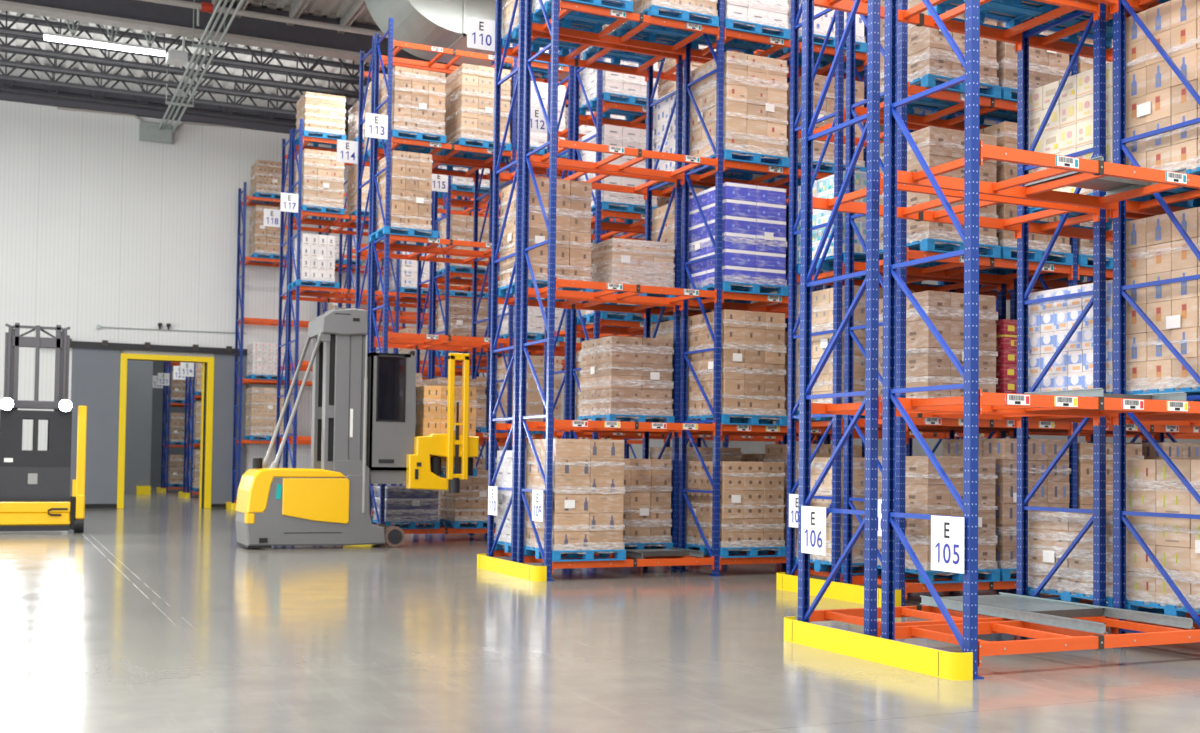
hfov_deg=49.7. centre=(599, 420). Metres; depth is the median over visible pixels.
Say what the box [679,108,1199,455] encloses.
wall
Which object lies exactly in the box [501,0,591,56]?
load
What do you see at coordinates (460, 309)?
load
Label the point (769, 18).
load
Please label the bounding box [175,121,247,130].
conduit
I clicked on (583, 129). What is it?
load
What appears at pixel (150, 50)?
diffuser
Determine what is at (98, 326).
cable
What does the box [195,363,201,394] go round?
load
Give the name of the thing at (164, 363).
rack
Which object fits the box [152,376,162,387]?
sign
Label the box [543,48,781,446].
rack
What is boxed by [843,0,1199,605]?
rack
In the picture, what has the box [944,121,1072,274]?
load
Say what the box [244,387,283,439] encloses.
load
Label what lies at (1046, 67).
load
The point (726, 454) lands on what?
load
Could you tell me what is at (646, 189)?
rack
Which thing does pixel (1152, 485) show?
load
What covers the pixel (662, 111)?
load
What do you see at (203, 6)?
pipe
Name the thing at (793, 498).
sign
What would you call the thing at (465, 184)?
load
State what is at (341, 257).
rack
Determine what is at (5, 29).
joist
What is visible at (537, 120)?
sign
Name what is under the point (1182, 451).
load
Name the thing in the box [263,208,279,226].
sign
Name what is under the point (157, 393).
wall
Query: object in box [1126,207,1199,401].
load
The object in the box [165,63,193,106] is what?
hanger
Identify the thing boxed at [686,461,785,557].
load
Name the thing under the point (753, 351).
load
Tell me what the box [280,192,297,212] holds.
sign
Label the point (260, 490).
hood
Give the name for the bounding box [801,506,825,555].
sign
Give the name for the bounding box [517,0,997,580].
rack
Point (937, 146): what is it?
load
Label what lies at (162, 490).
guard
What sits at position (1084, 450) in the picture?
load
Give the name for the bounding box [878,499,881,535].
sign
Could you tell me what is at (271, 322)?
rack
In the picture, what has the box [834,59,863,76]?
load
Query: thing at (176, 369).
sign
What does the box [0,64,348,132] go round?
joist
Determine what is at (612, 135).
load
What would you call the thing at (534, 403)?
load
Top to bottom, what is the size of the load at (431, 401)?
1.640 m
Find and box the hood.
[235,468,344,512]
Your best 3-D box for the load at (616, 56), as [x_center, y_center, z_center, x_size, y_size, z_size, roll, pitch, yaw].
[0.461,-6.231,19.590,1.060,1.460,1.130,2,-2,-25]
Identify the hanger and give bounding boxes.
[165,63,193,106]
[192,0,224,50]
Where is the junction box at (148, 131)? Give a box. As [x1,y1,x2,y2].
[139,121,172,143]
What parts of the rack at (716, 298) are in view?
upright post, upright post, upright post, upright post, upright post, upright post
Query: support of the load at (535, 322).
on the rack at (388, 336)
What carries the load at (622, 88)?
on the rack at (599, 325)
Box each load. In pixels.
[168,455,186,486]
[169,413,187,444]
[170,371,195,402]
[190,409,200,442]
[192,450,199,491]
[194,402,200,442]
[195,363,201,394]
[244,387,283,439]
[246,342,284,379]
[249,205,287,263]
[250,160,288,204]
[288,233,339,292]
[293,149,344,220]
[295,91,345,148]
[320,285,360,314]
[322,226,361,268]
[345,164,377,224]
[348,100,364,152]
[362,73,423,161]
[369,150,437,245]
[371,486,439,528]
[378,66,445,153]
[389,251,439,298]
[398,328,439,377]
[415,386,476,475]
[416,373,422,386]
[423,378,486,432]
[431,118,486,172]
[435,297,487,356]
[436,214,488,279]
[437,352,486,368]
[438,165,489,201]
[438,458,484,500]
[438,470,497,528]
[439,275,487,299]
[440,376,486,430]
[442,63,511,159]
[494,450,581,553]
[496,355,562,433]
[497,291,563,341]
[497,353,543,356]
[498,176,592,301]
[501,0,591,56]
[501,81,565,162]
[502,43,567,78]
[524,439,625,561]
[532,0,632,32]
[565,100,625,157]
[575,351,634,421]
[576,290,657,327]
[578,124,657,223]
[578,336,674,422]
[579,44,658,121]
[579,238,675,306]
[583,19,674,69]
[610,459,672,551]
[616,0,718,47]
[644,184,703,225]
[645,45,715,123]
[650,306,713,328]
[650,447,741,550]
[651,199,740,311]
[651,318,712,423]
[652,86,742,192]
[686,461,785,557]
[687,309,786,425]
[688,182,787,303]
[689,51,788,180]
[691,0,789,54]
[741,454,764,461]
[764,444,861,550]
[765,75,865,185]
[766,0,866,68]
[768,331,815,423]
[795,457,881,574]
[796,285,913,421]
[797,171,916,279]
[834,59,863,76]
[877,456,999,583]
[878,291,997,418]
[879,126,1000,267]
[880,0,1000,118]
[882,262,999,286]
[928,0,1059,29]
[942,438,1070,580]
[943,21,1068,125]
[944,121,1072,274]
[955,274,1067,292]
[995,319,1016,393]
[1028,280,1192,400]
[1028,509,1156,610]
[1029,6,1112,48]
[1029,62,1192,230]
[1029,221,1112,281]
[1077,443,1143,508]
[1078,37,1112,72]
[1110,442,1199,459]
[1126,0,1199,207]
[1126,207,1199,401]
[1126,459,1199,620]
[1156,0,1169,2]
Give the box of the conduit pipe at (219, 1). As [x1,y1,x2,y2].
[157,0,221,142]
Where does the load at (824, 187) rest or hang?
on the rack at (836, 424)
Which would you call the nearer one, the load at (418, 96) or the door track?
the load at (418, 96)
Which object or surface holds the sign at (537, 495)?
attached to the rack at (716, 298)
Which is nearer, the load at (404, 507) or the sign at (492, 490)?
the sign at (492, 490)
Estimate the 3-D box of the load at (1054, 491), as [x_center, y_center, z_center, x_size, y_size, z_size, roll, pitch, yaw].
[4.877,1.049,15.612,1.060,1.640,1.130,2,-2,-25]
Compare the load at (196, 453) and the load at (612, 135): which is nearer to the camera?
the load at (612, 135)
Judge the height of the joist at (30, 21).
0.840 m
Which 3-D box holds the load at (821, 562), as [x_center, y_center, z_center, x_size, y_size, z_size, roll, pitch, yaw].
[3.151,1.165,16.135,1.060,1.400,1.130,2,-2,-25]
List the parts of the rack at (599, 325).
upright post, upright post, upright post, upright post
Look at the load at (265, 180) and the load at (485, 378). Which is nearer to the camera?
the load at (485, 378)
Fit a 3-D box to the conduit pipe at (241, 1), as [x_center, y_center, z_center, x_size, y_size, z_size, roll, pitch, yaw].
[-8.551,-8.952,29.865,0.070,0.439,21.785,2,-2,-25]
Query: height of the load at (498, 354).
1.400 m
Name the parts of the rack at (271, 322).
upright post, upright post, upright post, upright post, upright post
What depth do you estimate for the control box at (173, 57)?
32.72 m
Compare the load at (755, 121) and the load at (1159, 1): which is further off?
the load at (755, 121)
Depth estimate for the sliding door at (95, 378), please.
38.55 m
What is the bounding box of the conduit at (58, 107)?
[57,106,143,120]
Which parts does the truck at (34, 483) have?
mast rail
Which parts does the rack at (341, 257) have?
upright post, upright post, upright post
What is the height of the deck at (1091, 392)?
0.085 m
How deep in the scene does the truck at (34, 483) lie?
26.02 m
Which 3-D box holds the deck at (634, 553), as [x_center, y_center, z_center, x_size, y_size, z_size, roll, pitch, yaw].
[0.808,1.862,18.255,0.990,0.085,0.940,2,-2,-25]
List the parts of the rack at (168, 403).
upright post, upright post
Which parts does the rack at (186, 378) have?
upright post, upright post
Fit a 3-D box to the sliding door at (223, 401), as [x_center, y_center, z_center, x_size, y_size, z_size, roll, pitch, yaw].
[-11.505,0.319,40.188,1.000,4.760,0.110,2,-2,-25]
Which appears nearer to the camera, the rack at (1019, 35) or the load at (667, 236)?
the rack at (1019, 35)
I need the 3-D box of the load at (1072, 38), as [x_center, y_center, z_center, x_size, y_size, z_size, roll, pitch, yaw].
[4.933,-4.521,12.611,1.060,1.420,1.130,2,-2,-25]
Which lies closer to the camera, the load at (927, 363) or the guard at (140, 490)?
the load at (927, 363)
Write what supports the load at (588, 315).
on the rack at (599, 325)
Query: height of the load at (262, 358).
1.120 m
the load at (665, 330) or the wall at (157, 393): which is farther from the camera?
the wall at (157, 393)
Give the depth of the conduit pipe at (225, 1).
32.77 m
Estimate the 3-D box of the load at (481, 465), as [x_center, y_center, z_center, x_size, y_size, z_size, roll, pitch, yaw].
[-3.189,1.551,29.869,1.060,1.365,1.130,2,-2,-25]
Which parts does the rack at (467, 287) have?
upright post, upright post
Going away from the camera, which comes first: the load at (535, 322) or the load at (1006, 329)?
the load at (1006, 329)
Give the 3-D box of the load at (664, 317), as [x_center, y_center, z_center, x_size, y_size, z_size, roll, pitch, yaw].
[1.500,-2.332,23.141,1.060,1.365,1.130,2,-2,-25]
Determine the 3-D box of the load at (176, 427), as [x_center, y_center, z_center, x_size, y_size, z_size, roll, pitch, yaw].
[-18.741,0.386,57.988,1.060,1.420,1.130,2,-2,-25]
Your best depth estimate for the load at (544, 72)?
26.51 m
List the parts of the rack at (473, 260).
upright post, upright post, upright post, upright post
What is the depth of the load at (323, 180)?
32.28 m
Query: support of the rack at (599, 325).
on the floor
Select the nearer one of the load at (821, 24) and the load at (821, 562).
the load at (821, 562)
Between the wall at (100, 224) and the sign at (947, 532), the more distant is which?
the wall at (100, 224)
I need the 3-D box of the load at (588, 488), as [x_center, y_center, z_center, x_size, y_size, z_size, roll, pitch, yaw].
[-0.359,1.067,17.693,1.060,1.610,1.130,2,-2,-25]
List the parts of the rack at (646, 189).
upright post, upright post, upright post, upright post, upright post, upright post, upright post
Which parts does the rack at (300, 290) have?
upright post, upright post, upright post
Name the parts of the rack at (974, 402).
upright post, upright post, upright post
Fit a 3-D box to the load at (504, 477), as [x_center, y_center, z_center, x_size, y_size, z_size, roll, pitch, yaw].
[-0.854,1.171,18.784,1.060,1.460,1.130,2,-2,-25]
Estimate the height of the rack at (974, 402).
9.980 m
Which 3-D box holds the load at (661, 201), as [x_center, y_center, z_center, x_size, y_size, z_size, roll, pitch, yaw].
[1.524,-4.218,23.203,1.060,1.420,1.130,2,-2,-25]
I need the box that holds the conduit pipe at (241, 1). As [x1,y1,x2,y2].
[172,0,243,143]
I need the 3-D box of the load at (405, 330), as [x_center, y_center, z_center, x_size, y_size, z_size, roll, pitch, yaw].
[-5.343,-1.951,37.966,1.060,1.400,1.130,2,-2,-25]
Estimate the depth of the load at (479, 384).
26.48 m
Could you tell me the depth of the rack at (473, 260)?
26.67 m
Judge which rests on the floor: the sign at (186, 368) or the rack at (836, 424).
the rack at (836, 424)
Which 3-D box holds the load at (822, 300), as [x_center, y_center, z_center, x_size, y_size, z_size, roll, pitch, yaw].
[3.176,-0.799,16.199,1.060,1.610,1.130,2,-2,-25]
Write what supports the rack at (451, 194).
on the floor
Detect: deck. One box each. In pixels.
[611,547,703,558]
[920,592,1194,633]
[1024,388,1186,400]
[1025,156,1185,195]
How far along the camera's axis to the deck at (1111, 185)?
11.14 m
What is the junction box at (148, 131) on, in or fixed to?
attached to the wall at (100, 224)
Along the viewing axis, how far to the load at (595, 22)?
18.00 m
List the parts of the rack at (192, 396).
upright post, upright post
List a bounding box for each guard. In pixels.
[136,486,150,494]
[157,487,165,492]
[178,491,189,497]
[226,502,235,509]
[477,554,546,581]
[776,572,900,606]
[784,616,972,680]
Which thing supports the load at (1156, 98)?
on the rack at (974, 402)
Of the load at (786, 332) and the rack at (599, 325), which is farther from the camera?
the rack at (599, 325)
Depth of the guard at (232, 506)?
39.21 m
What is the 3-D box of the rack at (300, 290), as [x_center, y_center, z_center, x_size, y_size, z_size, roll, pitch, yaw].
[-5.380,-2.416,33.462,5.195,9.980,1.120,2,-2,-25]
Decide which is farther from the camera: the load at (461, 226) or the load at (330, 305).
the load at (330, 305)
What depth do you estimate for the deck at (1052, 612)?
11.31 m
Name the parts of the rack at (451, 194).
upright post, upright post, upright post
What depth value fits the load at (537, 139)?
25.93 m
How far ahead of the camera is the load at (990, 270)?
16.63 m
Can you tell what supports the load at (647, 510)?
on the rack at (646, 189)
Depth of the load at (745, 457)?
19.93 m
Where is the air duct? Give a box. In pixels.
[365,0,761,79]
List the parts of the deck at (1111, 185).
rail, rail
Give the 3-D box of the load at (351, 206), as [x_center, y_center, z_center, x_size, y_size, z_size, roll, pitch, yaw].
[-5.880,-5.832,33.323,1.060,1.400,1.130,2,-2,-25]
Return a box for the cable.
[97,325,245,333]
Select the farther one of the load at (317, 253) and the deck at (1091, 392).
the load at (317, 253)
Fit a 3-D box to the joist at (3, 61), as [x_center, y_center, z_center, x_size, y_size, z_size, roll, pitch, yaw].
[-10.724,-9.820,37.047,30.019,0.840,0.240,2,-2,-25]
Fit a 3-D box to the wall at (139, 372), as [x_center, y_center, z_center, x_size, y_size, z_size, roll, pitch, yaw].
[-23.848,-2.549,52.112,11.123,11.000,0.300,2,-2,-25]
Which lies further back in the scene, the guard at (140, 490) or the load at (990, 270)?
the guard at (140, 490)
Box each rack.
[161,361,194,487]
[164,362,199,492]
[183,376,200,492]
[187,363,201,497]
[232,182,441,502]
[276,130,473,517]
[284,119,487,514]
[338,180,500,463]
[348,193,512,449]
[355,36,604,536]
[369,17,627,537]
[416,191,624,445]
[431,165,644,522]
[487,0,944,568]
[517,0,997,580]
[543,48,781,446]
[569,49,845,544]
[786,0,1199,590]
[798,0,1199,637]
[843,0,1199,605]
[881,0,1199,679]
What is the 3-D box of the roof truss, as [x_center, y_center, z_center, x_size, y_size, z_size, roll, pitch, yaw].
[-3.222,-10.716,20.978,50.110,0.090,43.100,2,-2,-25]
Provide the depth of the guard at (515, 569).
17.55 m
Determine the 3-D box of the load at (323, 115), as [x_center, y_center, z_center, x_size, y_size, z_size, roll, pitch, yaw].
[-7.080,-7.585,32.817,1.060,1.120,1.130,2,-2,-25]
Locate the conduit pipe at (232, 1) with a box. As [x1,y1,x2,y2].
[168,0,234,129]
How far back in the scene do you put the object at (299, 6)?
31.78 m
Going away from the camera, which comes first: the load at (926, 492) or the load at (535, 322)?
the load at (926, 492)
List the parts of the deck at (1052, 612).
rail, rail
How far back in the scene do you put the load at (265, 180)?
39.84 m
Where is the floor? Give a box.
[0,486,1199,732]
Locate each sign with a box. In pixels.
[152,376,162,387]
[157,373,169,385]
[173,366,184,379]
[180,362,193,376]
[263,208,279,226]
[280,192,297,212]
[337,139,357,163]
[365,113,387,138]
[432,174,447,191]
[467,16,494,51]
[488,486,497,515]
[530,107,547,133]
[532,490,542,521]
[789,494,798,527]
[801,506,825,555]
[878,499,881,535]
[931,515,964,573]
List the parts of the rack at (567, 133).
upright post, upright post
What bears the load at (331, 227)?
on the rack at (271, 322)
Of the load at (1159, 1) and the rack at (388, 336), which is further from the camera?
the rack at (388, 336)
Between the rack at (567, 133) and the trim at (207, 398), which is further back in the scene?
the trim at (207, 398)
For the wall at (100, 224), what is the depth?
39.21 m
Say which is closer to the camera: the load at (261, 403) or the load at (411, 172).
the load at (411, 172)
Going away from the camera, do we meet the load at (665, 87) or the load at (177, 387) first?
the load at (665, 87)
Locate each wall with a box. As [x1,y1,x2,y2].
[0,66,671,508]
[124,360,152,493]
[150,361,200,485]
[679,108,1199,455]
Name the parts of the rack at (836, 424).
upright post, upright post, upright post, upright post, upright post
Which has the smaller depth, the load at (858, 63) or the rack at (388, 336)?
the load at (858, 63)
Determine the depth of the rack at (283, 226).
33.97 m
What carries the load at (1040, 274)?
on the rack at (836, 424)
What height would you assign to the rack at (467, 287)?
9.980 m
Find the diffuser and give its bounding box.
[44,35,164,55]
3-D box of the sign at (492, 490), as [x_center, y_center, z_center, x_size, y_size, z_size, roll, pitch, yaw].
[-1.553,1.160,18.754,0.010,0.415,0.370,2,-2,-25]
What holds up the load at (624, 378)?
on the rack at (646, 189)
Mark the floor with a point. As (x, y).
(153, 617)
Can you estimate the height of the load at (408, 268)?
1.140 m
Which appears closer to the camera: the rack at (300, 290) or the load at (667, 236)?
the load at (667, 236)
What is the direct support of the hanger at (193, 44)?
hanging from the roof truss
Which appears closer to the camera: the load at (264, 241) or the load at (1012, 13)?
the load at (1012, 13)
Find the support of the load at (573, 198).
on the rack at (646, 189)
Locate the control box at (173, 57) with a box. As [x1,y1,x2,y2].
[166,36,187,66]
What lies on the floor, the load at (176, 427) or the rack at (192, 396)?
the rack at (192, 396)
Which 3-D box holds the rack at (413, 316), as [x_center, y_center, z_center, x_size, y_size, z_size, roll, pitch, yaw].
[-4.796,-2.253,38.226,5.195,9.980,1.120,2,-2,-25]
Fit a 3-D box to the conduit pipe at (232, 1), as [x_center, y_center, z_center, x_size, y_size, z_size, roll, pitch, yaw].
[-8.677,-9.006,29.808,0.070,0.439,21.785,2,-2,-25]
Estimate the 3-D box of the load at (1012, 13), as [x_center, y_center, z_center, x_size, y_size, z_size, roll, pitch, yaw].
[3.857,-4.436,12.113,1.060,1.190,1.130,2,-2,-25]
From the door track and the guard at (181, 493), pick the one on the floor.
the guard at (181, 493)
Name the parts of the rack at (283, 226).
upright post, upright post, upright post, upright post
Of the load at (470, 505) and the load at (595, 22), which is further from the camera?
the load at (470, 505)
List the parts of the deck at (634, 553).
rail, rail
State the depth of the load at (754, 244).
18.45 m
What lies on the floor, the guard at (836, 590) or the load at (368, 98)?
the guard at (836, 590)
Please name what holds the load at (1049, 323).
on the rack at (1019, 35)
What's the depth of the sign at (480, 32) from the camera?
19.12 m
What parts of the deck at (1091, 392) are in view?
rail, rail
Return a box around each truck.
[0,323,86,532]
[235,307,478,547]
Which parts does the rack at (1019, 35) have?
upright post, upright post, upright post, upright post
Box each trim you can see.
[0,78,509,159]
[117,353,213,508]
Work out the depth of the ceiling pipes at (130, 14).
32.08 m
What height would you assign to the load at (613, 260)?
0.845 m
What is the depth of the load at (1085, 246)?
15.57 m
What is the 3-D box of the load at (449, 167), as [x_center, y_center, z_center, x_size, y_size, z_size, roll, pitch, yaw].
[-2.961,-6.002,27.001,1.060,1.400,1.130,2,-2,-25]
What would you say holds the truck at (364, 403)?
on the floor
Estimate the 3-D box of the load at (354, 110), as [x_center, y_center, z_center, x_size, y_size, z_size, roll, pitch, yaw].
[-5.859,-7.536,33.379,1.060,1.090,1.130,2,-2,-25]
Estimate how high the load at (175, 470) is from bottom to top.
1.420 m
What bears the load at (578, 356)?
on the rack at (599, 325)
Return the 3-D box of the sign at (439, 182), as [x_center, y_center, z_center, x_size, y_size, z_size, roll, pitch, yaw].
[-3.639,-5.403,29.241,0.430,0.460,0.010,2,-2,-25]
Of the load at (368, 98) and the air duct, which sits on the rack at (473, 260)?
the load at (368, 98)
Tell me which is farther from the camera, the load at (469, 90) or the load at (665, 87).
the load at (469, 90)
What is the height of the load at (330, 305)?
1.190 m
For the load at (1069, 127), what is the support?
on the rack at (1019, 35)
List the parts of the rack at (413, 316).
upright post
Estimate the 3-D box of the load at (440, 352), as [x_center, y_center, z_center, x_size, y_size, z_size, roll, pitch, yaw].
[-3.632,-2.033,34.259,1.060,1.365,1.130,2,-2,-25]
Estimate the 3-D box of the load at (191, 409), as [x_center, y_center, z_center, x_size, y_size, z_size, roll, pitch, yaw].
[-15.871,0.246,51.769,1.060,1.365,1.130,2,-2,-25]
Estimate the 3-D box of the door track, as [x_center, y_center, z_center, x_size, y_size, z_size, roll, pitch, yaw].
[-13.320,-2.222,39.379,6.800,0.260,0.220,2,-2,-25]
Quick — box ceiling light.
[43,20,165,55]
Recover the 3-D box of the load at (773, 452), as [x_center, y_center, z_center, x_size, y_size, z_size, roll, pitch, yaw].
[3.166,1.164,19.318,1.060,1.610,1.130,2,-2,-25]
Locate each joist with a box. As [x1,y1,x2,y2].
[0,11,640,118]
[0,14,644,123]
[0,32,644,122]
[0,49,363,120]
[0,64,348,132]
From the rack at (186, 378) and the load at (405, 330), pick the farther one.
the rack at (186, 378)
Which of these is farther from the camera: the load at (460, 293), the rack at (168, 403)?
the rack at (168, 403)
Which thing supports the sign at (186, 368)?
attached to the rack at (192, 396)
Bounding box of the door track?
[70,339,247,355]
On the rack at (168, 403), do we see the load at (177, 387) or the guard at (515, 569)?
the load at (177, 387)
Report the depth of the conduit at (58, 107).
38.77 m
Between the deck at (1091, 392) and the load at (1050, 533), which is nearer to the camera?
the deck at (1091, 392)
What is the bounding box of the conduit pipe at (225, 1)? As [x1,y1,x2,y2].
[163,0,227,128]
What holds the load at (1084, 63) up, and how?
on the rack at (904, 89)
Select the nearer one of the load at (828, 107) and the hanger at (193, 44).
the load at (828, 107)
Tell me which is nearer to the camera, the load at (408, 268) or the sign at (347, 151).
the sign at (347, 151)
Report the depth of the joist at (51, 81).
37.52 m
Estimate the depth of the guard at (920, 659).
10.18 m
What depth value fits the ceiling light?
32.18 m
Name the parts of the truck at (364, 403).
corner panel, skirt trim, panel, mast rail, mast rail, maker plate, handle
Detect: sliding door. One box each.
[70,348,120,507]
[211,354,246,507]
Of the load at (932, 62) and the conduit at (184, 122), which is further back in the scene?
the conduit at (184, 122)
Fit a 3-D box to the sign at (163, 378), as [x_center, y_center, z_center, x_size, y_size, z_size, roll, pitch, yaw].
[-19.267,-1.826,57.181,0.500,0.550,0.010,2,-2,-25]
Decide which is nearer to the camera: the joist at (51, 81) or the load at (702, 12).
the load at (702, 12)
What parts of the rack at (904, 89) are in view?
upright post, upright post, upright post, upright post, upright post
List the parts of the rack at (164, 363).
upright post, upright post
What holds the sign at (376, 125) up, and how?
attached to the rack at (388, 336)
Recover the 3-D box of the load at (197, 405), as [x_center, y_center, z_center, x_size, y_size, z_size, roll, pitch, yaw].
[-15.367,0.095,50.684,1.060,1.610,1.130,2,-2,-25]
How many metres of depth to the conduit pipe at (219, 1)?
32.60 m
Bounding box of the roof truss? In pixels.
[0,0,776,110]
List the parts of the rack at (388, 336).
upright post, upright post, upright post, upright post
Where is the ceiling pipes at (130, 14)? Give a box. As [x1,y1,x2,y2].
[0,0,561,80]
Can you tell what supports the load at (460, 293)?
on the rack at (300, 290)
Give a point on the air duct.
(437, 23)
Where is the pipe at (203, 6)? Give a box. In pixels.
[140,0,387,37]

